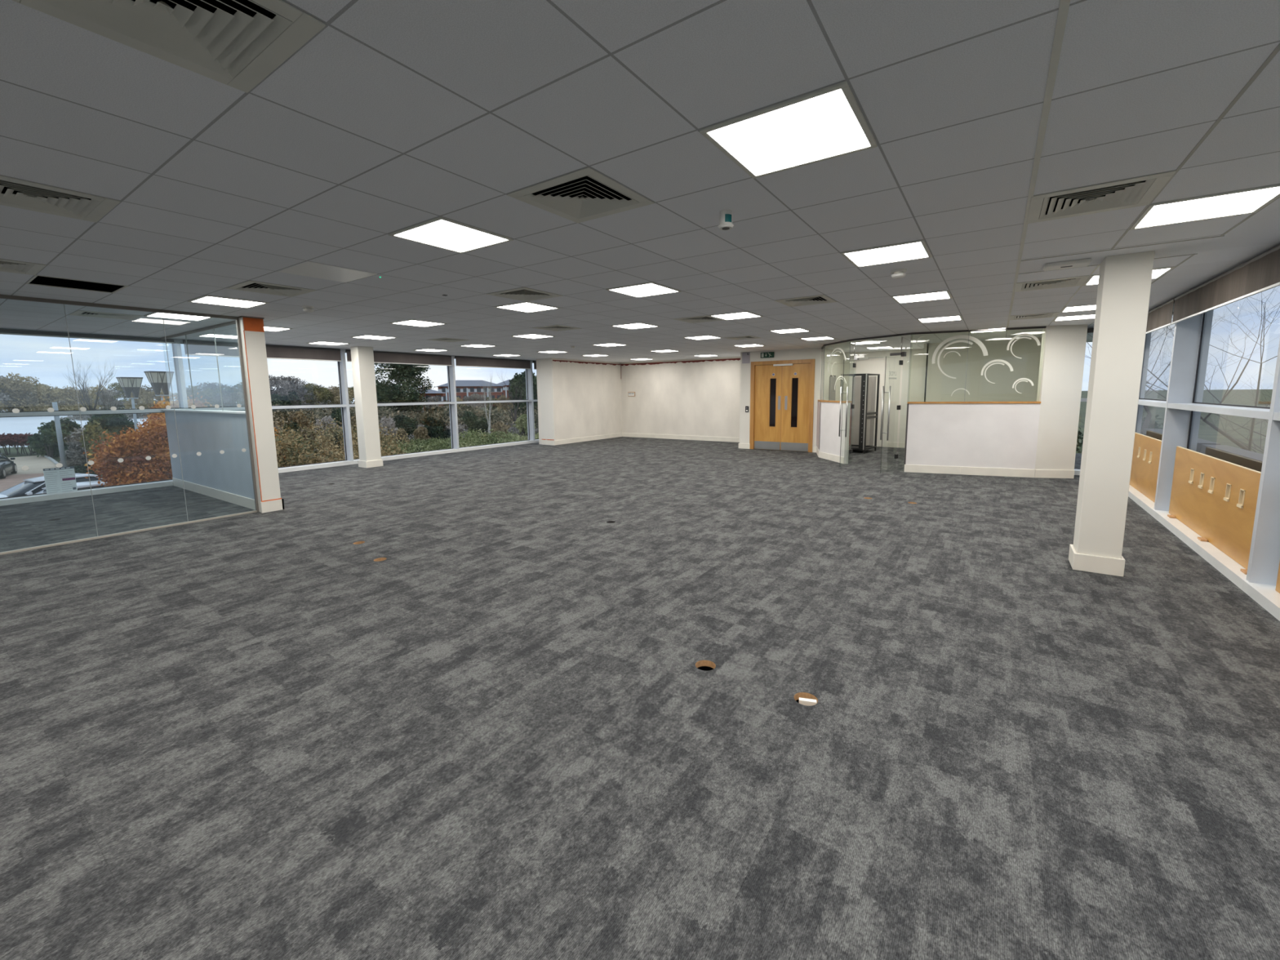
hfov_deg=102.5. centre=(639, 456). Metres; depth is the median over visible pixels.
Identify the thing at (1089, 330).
roller blind
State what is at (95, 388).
tree
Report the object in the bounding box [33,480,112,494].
car
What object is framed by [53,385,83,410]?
tree
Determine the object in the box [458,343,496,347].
recessed light
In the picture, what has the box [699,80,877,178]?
recessed light
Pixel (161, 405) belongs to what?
tree
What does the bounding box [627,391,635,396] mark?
wall socket
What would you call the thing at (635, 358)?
recessed light
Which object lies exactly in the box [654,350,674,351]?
diffuser
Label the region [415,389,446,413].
apartment building
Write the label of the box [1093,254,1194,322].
ceiling bar
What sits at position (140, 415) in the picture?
scrub
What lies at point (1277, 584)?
plywood panel
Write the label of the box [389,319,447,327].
recessed light
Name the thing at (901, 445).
baseboard
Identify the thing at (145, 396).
tree
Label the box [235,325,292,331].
recessed light
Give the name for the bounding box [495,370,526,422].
bare tree
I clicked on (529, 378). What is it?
window
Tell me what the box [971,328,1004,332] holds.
diffuser
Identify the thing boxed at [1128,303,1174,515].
window
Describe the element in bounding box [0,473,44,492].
paving
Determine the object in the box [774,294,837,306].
ceiling vent
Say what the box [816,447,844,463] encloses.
baseboard
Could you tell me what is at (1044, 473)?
baseboard
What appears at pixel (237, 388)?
tree
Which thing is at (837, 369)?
wall
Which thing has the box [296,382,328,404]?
tree
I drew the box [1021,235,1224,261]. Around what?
ceiling bar
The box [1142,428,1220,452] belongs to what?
ledge
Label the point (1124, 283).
column
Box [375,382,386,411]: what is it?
shrub
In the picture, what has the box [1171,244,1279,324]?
roller blind
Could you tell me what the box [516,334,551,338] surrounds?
diffuser
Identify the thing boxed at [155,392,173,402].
tree
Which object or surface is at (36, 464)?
paving
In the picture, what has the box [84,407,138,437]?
shrub
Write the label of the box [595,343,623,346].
diffuser
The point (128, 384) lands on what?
street lamp
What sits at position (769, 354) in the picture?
exit sign
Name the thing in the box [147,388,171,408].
tree
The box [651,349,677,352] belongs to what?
recessed light
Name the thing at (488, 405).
tree
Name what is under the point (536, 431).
bramble edge
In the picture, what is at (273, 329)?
diffuser
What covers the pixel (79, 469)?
shrub
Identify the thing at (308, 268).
ceiling panel
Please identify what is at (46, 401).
tree
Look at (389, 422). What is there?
shrub
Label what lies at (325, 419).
shrub
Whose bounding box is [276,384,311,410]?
tree
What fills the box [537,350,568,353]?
recessed light
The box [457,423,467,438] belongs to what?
shrub
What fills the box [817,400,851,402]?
cap
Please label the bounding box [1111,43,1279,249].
ceiling bar
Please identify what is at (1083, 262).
recessed light
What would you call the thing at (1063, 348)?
wall
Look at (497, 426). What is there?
shrub
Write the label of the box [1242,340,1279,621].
window
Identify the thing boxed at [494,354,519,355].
diffuser
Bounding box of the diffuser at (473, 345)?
[463,344,490,347]
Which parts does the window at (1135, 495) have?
pane, sill, pane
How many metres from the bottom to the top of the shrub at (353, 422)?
3.608 m
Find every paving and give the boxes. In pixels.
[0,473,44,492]
[5,455,57,475]
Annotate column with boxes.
[237,315,284,513]
[350,346,382,467]
[1068,250,1155,577]
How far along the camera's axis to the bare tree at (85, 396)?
57.81 m
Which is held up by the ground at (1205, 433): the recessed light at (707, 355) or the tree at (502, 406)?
the tree at (502, 406)
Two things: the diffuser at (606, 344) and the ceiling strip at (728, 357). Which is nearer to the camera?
the diffuser at (606, 344)
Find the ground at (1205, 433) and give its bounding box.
[0,389,1272,482]
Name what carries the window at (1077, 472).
in the wall
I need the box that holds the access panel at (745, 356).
[742,351,750,363]
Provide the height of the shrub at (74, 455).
2.914 m
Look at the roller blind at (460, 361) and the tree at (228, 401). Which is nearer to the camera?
the roller blind at (460, 361)
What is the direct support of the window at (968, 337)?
on the cap at (907, 402)
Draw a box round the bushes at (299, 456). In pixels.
[274,417,413,467]
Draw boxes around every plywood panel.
[1129,432,1161,502]
[1168,445,1261,569]
[1275,561,1279,593]
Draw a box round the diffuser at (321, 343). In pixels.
[310,342,344,345]
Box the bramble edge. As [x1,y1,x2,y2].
[274,422,538,439]
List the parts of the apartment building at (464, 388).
balcony post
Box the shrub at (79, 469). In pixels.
[74,462,98,475]
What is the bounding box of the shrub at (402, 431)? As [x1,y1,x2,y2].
[389,427,411,446]
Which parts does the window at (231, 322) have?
rail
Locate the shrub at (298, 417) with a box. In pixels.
[287,408,315,431]
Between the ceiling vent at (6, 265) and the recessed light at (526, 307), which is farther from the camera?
the recessed light at (526, 307)
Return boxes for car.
[0,453,17,478]
[0,472,104,497]
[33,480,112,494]
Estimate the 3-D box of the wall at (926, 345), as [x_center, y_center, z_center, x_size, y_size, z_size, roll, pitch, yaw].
[7.494,-1.484,13.412,0.100,2.750,1.800,4,9,34]
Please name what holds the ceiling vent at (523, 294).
in the ceiling
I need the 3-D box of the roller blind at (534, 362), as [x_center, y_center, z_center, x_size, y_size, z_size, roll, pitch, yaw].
[-2.726,-3.201,18.269,0.063,0.284,2.880,4,9,34]
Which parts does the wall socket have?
plate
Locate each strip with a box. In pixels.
[620,356,740,364]
[816,401,820,448]
[903,403,908,471]
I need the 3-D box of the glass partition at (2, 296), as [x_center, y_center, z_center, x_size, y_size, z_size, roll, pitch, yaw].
[-7.842,-0.128,3.972,0.044,2.750,8.102,4,9,34]
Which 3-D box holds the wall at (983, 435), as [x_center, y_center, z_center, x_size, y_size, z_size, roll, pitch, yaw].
[6.326,-0.336,9.905,2.156,1.370,0.102,2,8,23]
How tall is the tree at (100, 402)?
7.945 m
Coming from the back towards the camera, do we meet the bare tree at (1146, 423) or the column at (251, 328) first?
the bare tree at (1146, 423)
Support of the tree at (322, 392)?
on the ground at (1205, 433)
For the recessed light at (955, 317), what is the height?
0.012 m
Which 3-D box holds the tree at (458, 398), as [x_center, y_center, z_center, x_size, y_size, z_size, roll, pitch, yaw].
[-40.709,-11.296,114.846,3.575,4.388,3.584,-6,9,-39]
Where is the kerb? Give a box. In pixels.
[44,455,57,464]
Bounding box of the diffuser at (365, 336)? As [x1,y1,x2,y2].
[355,335,392,339]
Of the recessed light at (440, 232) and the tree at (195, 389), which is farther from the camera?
the tree at (195, 389)
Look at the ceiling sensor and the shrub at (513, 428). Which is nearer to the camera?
the ceiling sensor
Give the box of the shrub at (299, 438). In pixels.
[293,435,305,449]
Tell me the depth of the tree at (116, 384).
179.63 m
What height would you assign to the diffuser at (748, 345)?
0.001 m
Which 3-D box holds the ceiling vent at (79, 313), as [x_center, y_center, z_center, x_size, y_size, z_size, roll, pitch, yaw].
[-7.093,-1.956,6.820,0.594,0.167,0.594,4,9,34]
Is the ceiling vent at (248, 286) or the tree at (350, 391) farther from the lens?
the tree at (350, 391)
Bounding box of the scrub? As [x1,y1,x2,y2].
[59,413,152,420]
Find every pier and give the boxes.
[539,358,555,440]
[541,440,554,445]
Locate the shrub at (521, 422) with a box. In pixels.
[512,413,536,436]
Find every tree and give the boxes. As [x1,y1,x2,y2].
[0,372,40,411]
[0,375,24,412]
[0,400,8,409]
[13,379,50,399]
[26,382,64,411]
[45,386,63,410]
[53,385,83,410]
[62,360,121,418]
[64,386,82,410]
[76,389,99,409]
[85,384,110,409]
[93,389,124,409]
[102,382,130,408]
[123,388,152,408]
[140,384,156,408]
[146,391,213,423]
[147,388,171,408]
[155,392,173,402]
[171,392,177,407]
[174,385,205,403]
[186,387,222,407]
[196,382,236,407]
[213,390,240,406]
[214,382,244,405]
[232,386,244,411]
[268,374,289,396]
[273,375,308,395]
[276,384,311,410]
[283,378,318,415]
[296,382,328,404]
[301,382,334,412]
[325,385,338,409]
[328,384,354,412]
[373,363,435,414]
[425,395,444,408]
[456,396,465,408]
[462,395,474,405]
[467,393,488,412]
[478,373,493,439]
[486,396,497,410]
[493,394,511,413]
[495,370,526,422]
[507,370,537,413]
[1037,285,1279,453]
[1080,304,1227,434]
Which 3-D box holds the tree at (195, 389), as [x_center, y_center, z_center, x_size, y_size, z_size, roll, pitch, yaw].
[-101.356,-12.345,116.632,7.038,7.625,7.304,-1,7,-1]
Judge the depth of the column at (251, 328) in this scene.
7.29 m
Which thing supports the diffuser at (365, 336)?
attached to the recessed light at (365, 336)
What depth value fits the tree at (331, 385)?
131.03 m
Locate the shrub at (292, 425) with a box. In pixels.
[280,420,300,435]
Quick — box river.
[0,398,354,448]
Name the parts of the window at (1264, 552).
sill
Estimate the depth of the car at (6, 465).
31.25 m
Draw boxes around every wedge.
[1167,514,1175,518]
[1197,537,1208,542]
[1240,568,1247,574]
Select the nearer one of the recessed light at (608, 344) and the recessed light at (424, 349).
the recessed light at (608, 344)
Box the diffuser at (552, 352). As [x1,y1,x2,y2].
[541,351,564,353]
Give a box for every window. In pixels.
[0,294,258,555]
[0,328,188,506]
[160,320,245,413]
[180,338,353,473]
[344,348,459,464]
[453,355,534,451]
[532,360,538,442]
[820,339,849,399]
[848,332,912,359]
[907,325,1046,401]
[1074,326,1093,475]
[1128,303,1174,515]
[1151,294,1270,590]
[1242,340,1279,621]
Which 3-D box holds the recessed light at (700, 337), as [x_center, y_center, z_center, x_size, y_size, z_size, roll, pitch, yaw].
[1.283,-2.430,10.495,0.592,0.012,0.592,4,9,34]
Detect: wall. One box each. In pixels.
[164,410,254,499]
[536,358,622,444]
[621,358,740,437]
[739,351,759,444]
[812,347,843,452]
[817,401,850,463]
[842,348,924,442]
[905,403,1040,469]
[920,343,928,401]
[1035,324,1088,470]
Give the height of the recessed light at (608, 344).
0.012 m
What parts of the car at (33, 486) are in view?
window trim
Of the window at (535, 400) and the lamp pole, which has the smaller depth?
the window at (535, 400)
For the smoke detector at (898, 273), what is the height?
0.070 m
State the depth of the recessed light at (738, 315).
7.49 m
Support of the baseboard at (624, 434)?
attached to the wall at (701, 398)
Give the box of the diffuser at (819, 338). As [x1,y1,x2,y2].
[803,337,832,340]
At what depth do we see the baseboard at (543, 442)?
16.58 m
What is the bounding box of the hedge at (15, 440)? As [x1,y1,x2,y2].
[0,432,39,455]
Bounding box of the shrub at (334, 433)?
[328,432,343,453]
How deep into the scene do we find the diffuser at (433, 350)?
12.81 m
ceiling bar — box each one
[1007,0,1070,326]
[1018,253,1197,274]
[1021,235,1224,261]
[1051,264,1099,322]
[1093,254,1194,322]
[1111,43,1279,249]
[1219,196,1279,236]
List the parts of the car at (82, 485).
window trim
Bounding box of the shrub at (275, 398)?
[270,391,302,413]
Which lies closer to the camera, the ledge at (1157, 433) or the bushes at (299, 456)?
the ledge at (1157, 433)
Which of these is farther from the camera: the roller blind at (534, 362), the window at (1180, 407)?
the roller blind at (534, 362)
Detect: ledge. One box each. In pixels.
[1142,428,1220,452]
[1200,444,1263,471]
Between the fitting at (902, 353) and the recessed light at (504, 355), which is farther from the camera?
the recessed light at (504, 355)
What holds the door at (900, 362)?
attached to the window at (904, 334)
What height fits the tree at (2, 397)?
11.922 m
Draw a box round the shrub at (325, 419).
[314,415,336,435]
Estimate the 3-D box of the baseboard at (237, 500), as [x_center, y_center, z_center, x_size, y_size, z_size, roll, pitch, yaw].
[-7.176,0.594,8.590,3.980,0.155,0.018,4,9,34]
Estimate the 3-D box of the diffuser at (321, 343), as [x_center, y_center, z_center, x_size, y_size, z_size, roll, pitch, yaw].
[-6.534,-2.375,10.785,0.544,0.001,0.544,4,9,34]
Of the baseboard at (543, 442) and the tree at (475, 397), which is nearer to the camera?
the baseboard at (543, 442)
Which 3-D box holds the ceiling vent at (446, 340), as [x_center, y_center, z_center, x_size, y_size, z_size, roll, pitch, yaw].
[-3.878,-2.441,10.402,0.594,0.167,0.594,4,9,34]
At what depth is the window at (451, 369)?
14.62 m
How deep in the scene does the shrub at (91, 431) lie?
32.54 m
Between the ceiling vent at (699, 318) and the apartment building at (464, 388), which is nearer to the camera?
the ceiling vent at (699, 318)
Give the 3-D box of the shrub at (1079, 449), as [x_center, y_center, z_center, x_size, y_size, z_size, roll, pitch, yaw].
[16.642,0.865,18.183,4.127,3.513,3.839,-7,10,-41]
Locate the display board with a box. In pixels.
[828,375,835,400]
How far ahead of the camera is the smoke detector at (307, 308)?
6.31 m
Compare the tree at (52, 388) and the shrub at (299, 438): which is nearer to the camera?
the shrub at (299, 438)
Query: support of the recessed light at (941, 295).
in the ceiling
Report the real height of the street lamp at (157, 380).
5.942 m
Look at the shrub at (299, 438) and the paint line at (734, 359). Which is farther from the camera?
the shrub at (299, 438)
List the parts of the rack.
mounting rail, panel, panel, cross rail, cross rail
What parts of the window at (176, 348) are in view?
sill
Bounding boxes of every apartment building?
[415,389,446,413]
[436,380,503,407]
[497,379,537,404]
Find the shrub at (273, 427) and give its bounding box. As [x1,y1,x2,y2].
[273,426,284,460]
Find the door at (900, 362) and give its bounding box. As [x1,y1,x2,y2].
[880,356,902,472]
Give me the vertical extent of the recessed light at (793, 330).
0.012 m
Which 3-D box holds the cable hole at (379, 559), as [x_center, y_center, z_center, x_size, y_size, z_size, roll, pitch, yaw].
[-2.634,1.192,5.234,0.144,0.299,0.144,4,9,34]
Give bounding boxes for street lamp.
[115,377,142,431]
[143,371,173,404]
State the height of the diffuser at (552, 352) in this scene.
0.001 m
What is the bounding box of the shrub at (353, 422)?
[350,413,356,434]
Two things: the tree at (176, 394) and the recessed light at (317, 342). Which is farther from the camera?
the tree at (176, 394)
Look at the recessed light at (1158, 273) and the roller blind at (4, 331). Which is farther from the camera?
the roller blind at (4, 331)
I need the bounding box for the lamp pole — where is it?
[52,402,66,466]
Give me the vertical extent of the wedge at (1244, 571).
0.020 m
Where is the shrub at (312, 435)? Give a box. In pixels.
[299,428,317,452]
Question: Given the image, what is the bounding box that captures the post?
[848,403,852,445]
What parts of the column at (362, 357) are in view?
skirting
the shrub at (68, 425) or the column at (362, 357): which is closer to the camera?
the column at (362, 357)
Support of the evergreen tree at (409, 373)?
on the ground at (1205, 433)
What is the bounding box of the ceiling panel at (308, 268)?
[277,261,377,282]
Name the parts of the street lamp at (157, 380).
lantern glass, lantern glass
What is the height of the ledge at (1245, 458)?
0.150 m
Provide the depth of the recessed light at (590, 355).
15.14 m
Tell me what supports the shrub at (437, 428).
on the ground at (1205, 433)
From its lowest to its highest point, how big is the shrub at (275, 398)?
5.755 m
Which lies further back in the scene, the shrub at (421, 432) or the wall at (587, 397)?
the shrub at (421, 432)
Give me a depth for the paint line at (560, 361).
17.49 m
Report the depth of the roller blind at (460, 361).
15.65 m
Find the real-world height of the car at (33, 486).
1.471 m
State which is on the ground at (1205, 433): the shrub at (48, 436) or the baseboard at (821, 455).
the shrub at (48, 436)
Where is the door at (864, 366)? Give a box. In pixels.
[855,356,889,446]
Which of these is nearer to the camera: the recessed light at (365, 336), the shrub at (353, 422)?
the recessed light at (365, 336)
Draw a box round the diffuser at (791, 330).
[771,328,808,333]
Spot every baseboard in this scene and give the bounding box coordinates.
[172,477,255,510]
[554,432,622,445]
[622,432,739,442]
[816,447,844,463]
[882,441,905,448]
[904,464,1074,478]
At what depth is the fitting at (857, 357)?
11.11 m
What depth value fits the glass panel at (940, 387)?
11.92 m
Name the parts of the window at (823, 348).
pane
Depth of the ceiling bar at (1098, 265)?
5.94 m
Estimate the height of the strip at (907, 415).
1.370 m
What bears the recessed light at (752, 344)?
in the ceiling
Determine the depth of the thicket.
60.37 m
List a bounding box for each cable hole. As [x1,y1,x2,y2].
[353,541,364,544]
[373,557,386,561]
[695,660,715,671]
[794,692,817,702]
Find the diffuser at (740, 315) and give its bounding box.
[713,312,759,319]
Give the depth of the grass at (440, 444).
40.21 m
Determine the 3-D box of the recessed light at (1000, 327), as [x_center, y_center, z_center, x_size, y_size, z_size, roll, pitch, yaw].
[6.598,-2.397,9.749,0.592,0.012,0.592,4,9,34]
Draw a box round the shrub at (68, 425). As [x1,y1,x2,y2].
[33,417,81,457]
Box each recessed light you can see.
[143,312,211,320]
[187,294,268,308]
[196,333,237,338]
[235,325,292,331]
[306,341,350,345]
[351,334,397,339]
[388,216,513,253]
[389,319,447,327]
[415,348,448,351]
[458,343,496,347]
[491,354,521,356]
[493,301,560,312]
[511,333,555,338]
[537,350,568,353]
[581,354,609,356]
[591,342,627,346]
[605,281,681,297]
[610,322,659,328]
[631,358,650,359]
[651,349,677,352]
[683,335,722,339]
[693,354,719,356]
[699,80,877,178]
[708,311,763,319]
[733,343,765,346]
[768,328,810,333]
[799,336,835,340]
[840,239,932,267]
[850,341,880,344]
[866,346,893,349]
[890,289,952,303]
[916,315,963,323]
[968,327,1007,333]
[1043,257,1091,271]
[1053,313,1095,321]
[1060,304,1096,312]
[1082,266,1175,285]
[1129,183,1279,230]
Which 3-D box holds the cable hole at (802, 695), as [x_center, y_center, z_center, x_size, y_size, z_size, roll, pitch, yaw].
[0.897,1.457,2.794,0.148,0.299,0.148,4,9,34]
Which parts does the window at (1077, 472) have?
sill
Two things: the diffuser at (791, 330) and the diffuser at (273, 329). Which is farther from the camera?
the diffuser at (791, 330)
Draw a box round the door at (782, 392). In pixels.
[749,359,815,452]
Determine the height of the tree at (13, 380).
11.247 m
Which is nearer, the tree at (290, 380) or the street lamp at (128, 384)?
the street lamp at (128, 384)
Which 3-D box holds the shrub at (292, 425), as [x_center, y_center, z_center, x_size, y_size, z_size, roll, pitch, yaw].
[-24.817,-1.041,36.456,1.453,2.994,1.519,6,10,44]
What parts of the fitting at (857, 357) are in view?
arm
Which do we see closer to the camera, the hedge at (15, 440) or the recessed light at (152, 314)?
the recessed light at (152, 314)
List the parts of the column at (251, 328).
head trim, skirting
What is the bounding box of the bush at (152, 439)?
[83,407,173,486]
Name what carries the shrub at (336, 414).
on the ground at (1205, 433)
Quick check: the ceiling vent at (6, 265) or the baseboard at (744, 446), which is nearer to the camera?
the ceiling vent at (6, 265)
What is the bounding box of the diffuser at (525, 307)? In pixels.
[498,302,556,311]
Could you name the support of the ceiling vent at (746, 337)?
in the ceiling
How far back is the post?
11.65 m
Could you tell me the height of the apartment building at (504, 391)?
11.100 m
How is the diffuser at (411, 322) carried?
attached to the recessed light at (411, 322)
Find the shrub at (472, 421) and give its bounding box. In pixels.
[460,410,491,438]
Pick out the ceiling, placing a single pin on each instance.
(395, 115)
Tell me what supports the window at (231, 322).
in the wall at (207, 433)
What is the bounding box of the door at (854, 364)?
[838,360,856,462]
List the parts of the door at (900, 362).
pull handle, pull handle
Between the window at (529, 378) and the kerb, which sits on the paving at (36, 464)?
the kerb
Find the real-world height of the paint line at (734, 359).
0.074 m
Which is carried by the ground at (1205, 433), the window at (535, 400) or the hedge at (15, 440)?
the hedge at (15, 440)
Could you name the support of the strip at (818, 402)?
attached to the wall at (829, 442)
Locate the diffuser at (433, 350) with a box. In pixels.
[419,349,444,351]
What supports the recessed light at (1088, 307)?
in the ceiling
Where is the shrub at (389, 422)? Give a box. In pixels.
[378,416,398,439]
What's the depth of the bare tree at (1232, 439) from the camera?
8.33 m
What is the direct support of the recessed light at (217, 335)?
in the ceiling
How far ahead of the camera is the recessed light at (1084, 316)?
8.13 m
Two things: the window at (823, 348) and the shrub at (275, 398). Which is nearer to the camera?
the window at (823, 348)
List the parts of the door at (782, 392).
kick plate, vision panel, push plate, push plate, kick plate, vision panel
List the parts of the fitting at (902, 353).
arm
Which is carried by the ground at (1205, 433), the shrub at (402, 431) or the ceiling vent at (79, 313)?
the shrub at (402, 431)
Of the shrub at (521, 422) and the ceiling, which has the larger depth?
the shrub at (521, 422)
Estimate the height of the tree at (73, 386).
9.225 m
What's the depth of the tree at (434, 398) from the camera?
119.10 m
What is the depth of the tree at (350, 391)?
108.06 m
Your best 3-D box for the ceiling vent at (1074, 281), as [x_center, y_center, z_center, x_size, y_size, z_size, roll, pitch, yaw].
[4.370,-1.919,5.481,0.594,0.167,0.594,4,9,34]
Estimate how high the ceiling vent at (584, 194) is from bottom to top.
0.167 m
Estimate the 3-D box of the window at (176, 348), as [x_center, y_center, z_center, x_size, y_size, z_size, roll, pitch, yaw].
[-9.629,-0.700,8.706,0.290,2.750,3.032,4,9,34]
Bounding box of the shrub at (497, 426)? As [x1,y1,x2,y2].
[490,421,511,437]
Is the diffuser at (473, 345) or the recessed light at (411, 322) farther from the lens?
the diffuser at (473, 345)
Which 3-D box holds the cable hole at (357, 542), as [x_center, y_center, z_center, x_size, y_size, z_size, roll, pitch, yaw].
[-3.177,1.123,5.834,0.144,0.299,0.144,4,9,34]
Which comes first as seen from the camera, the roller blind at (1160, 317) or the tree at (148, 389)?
the roller blind at (1160, 317)
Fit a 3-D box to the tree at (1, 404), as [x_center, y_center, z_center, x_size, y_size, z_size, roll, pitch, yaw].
[-181.917,-16.889,140.963,10.326,12.672,10.353,-5,8,-31]
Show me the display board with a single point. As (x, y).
(832, 378)
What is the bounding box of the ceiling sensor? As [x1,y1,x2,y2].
[717,209,733,230]
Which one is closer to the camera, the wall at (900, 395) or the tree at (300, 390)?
the wall at (900, 395)
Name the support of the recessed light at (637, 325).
in the ceiling
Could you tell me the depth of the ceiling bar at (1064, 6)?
2.02 m
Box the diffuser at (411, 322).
[395,320,441,326]
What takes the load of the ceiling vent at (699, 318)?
in the ceiling
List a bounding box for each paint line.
[552,360,621,365]
[621,358,740,365]
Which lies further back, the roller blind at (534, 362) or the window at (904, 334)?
the roller blind at (534, 362)
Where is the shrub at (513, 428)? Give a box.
[506,426,520,438]
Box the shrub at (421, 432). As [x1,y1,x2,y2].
[412,426,431,440]
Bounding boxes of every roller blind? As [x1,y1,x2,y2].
[0,328,174,343]
[182,339,341,361]
[345,349,452,365]
[454,355,530,368]
[533,360,536,369]
[1087,328,1093,333]
[1146,297,1174,333]
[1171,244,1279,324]
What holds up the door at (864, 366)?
in the wall at (900, 395)
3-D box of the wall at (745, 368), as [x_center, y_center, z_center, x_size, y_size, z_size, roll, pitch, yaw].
[3.529,-1.695,15.463,0.330,2.750,1.800,4,9,34]
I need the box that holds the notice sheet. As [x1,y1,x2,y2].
[43,466,77,493]
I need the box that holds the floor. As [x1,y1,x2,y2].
[0,436,1279,959]
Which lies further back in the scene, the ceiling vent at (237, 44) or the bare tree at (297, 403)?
the bare tree at (297, 403)
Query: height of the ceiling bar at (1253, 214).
0.005 m
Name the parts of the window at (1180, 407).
sill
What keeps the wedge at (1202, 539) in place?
on the window at (1180, 407)
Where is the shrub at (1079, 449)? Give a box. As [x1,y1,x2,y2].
[1075,434,1083,453]
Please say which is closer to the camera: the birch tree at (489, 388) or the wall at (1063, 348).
the wall at (1063, 348)
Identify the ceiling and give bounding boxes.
[0,0,1279,362]
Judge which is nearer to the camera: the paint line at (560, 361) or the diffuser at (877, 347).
the diffuser at (877, 347)
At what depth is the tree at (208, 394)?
90.34 m
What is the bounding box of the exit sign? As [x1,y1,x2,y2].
[760,351,773,358]
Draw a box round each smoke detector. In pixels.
[302,305,314,312]
[890,268,906,278]
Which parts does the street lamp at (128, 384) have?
lantern glass, post, lantern glass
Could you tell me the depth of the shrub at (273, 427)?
25.48 m
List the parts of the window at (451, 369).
sill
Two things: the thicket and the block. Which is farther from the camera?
the thicket
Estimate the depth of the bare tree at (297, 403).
57.49 m
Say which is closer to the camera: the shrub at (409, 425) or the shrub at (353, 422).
the shrub at (353, 422)
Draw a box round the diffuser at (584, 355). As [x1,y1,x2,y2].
[584,355,606,356]
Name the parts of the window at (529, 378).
sill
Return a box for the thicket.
[240,399,538,431]
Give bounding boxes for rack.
[840,373,879,453]
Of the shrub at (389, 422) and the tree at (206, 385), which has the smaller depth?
the shrub at (389, 422)
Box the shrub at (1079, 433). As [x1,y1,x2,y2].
[1076,426,1084,451]
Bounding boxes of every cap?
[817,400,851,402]
[906,401,1040,403]
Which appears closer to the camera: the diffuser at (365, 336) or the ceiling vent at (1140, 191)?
the ceiling vent at (1140, 191)
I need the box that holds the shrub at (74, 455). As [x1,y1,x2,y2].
[58,426,89,466]
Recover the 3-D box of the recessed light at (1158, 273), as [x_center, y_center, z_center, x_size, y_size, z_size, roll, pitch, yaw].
[4.865,-1.802,5.153,0.592,0.012,0.592,4,9,34]
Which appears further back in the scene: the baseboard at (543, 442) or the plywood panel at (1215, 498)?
the baseboard at (543, 442)
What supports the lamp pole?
on the paving at (36, 464)
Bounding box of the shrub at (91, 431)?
[79,419,115,471]
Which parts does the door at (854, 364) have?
pull handle, pull handle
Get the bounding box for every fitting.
[853,342,865,359]
[889,337,906,356]
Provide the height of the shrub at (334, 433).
2.395 m
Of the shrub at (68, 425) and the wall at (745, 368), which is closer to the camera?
the wall at (745, 368)
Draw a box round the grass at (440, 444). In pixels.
[381,427,538,455]
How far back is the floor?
2.58 m
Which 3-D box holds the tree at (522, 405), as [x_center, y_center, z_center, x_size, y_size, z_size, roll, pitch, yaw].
[-18.091,-10.094,85.209,7.395,8.804,7.150,-3,7,-17]
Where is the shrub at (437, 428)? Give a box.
[421,416,450,439]
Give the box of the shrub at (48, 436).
[26,427,67,458]
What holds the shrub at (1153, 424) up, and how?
on the ground at (1205, 433)
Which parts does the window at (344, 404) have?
sill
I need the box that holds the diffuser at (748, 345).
[734,344,763,346]
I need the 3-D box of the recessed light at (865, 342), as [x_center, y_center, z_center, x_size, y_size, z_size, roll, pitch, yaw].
[5.301,-2.674,12.082,0.592,0.012,0.592,4,9,34]
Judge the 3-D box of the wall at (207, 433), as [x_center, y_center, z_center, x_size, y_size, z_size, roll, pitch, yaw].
[-7.144,-0.040,8.604,4.020,1.410,0.180,4,9,34]
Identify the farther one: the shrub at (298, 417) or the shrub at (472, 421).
the shrub at (472, 421)
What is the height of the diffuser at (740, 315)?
0.001 m
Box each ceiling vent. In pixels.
[0,175,120,222]
[0,258,46,275]
[12,0,325,93]
[25,275,128,293]
[68,310,142,319]
[226,280,316,297]
[426,337,469,342]
[486,287,563,302]
[506,166,654,222]
[532,324,582,331]
[674,315,723,323]
[723,335,759,340]
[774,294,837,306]
[1008,311,1059,319]
[1013,275,1089,292]
[1026,170,1176,223]
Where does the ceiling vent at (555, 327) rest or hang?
in the ceiling
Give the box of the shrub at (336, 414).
[329,408,342,426]
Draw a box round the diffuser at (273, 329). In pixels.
[263,326,286,331]
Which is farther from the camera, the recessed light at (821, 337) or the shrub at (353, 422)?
the shrub at (353, 422)
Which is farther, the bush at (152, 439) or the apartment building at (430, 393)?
the apartment building at (430, 393)
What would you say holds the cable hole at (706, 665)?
in the floor
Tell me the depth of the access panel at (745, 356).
14.56 m
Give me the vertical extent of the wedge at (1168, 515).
0.020 m
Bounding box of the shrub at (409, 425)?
[392,414,417,439]
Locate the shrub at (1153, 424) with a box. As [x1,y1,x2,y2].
[1140,412,1164,431]
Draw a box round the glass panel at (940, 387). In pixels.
[924,337,1041,401]
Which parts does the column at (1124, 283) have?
skirting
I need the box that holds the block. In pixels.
[799,697,817,706]
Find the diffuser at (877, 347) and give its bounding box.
[867,346,890,349]
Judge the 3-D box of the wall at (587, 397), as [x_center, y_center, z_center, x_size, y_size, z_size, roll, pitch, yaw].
[-2.010,-1.946,17.976,0.700,2.750,3.620,4,9,34]

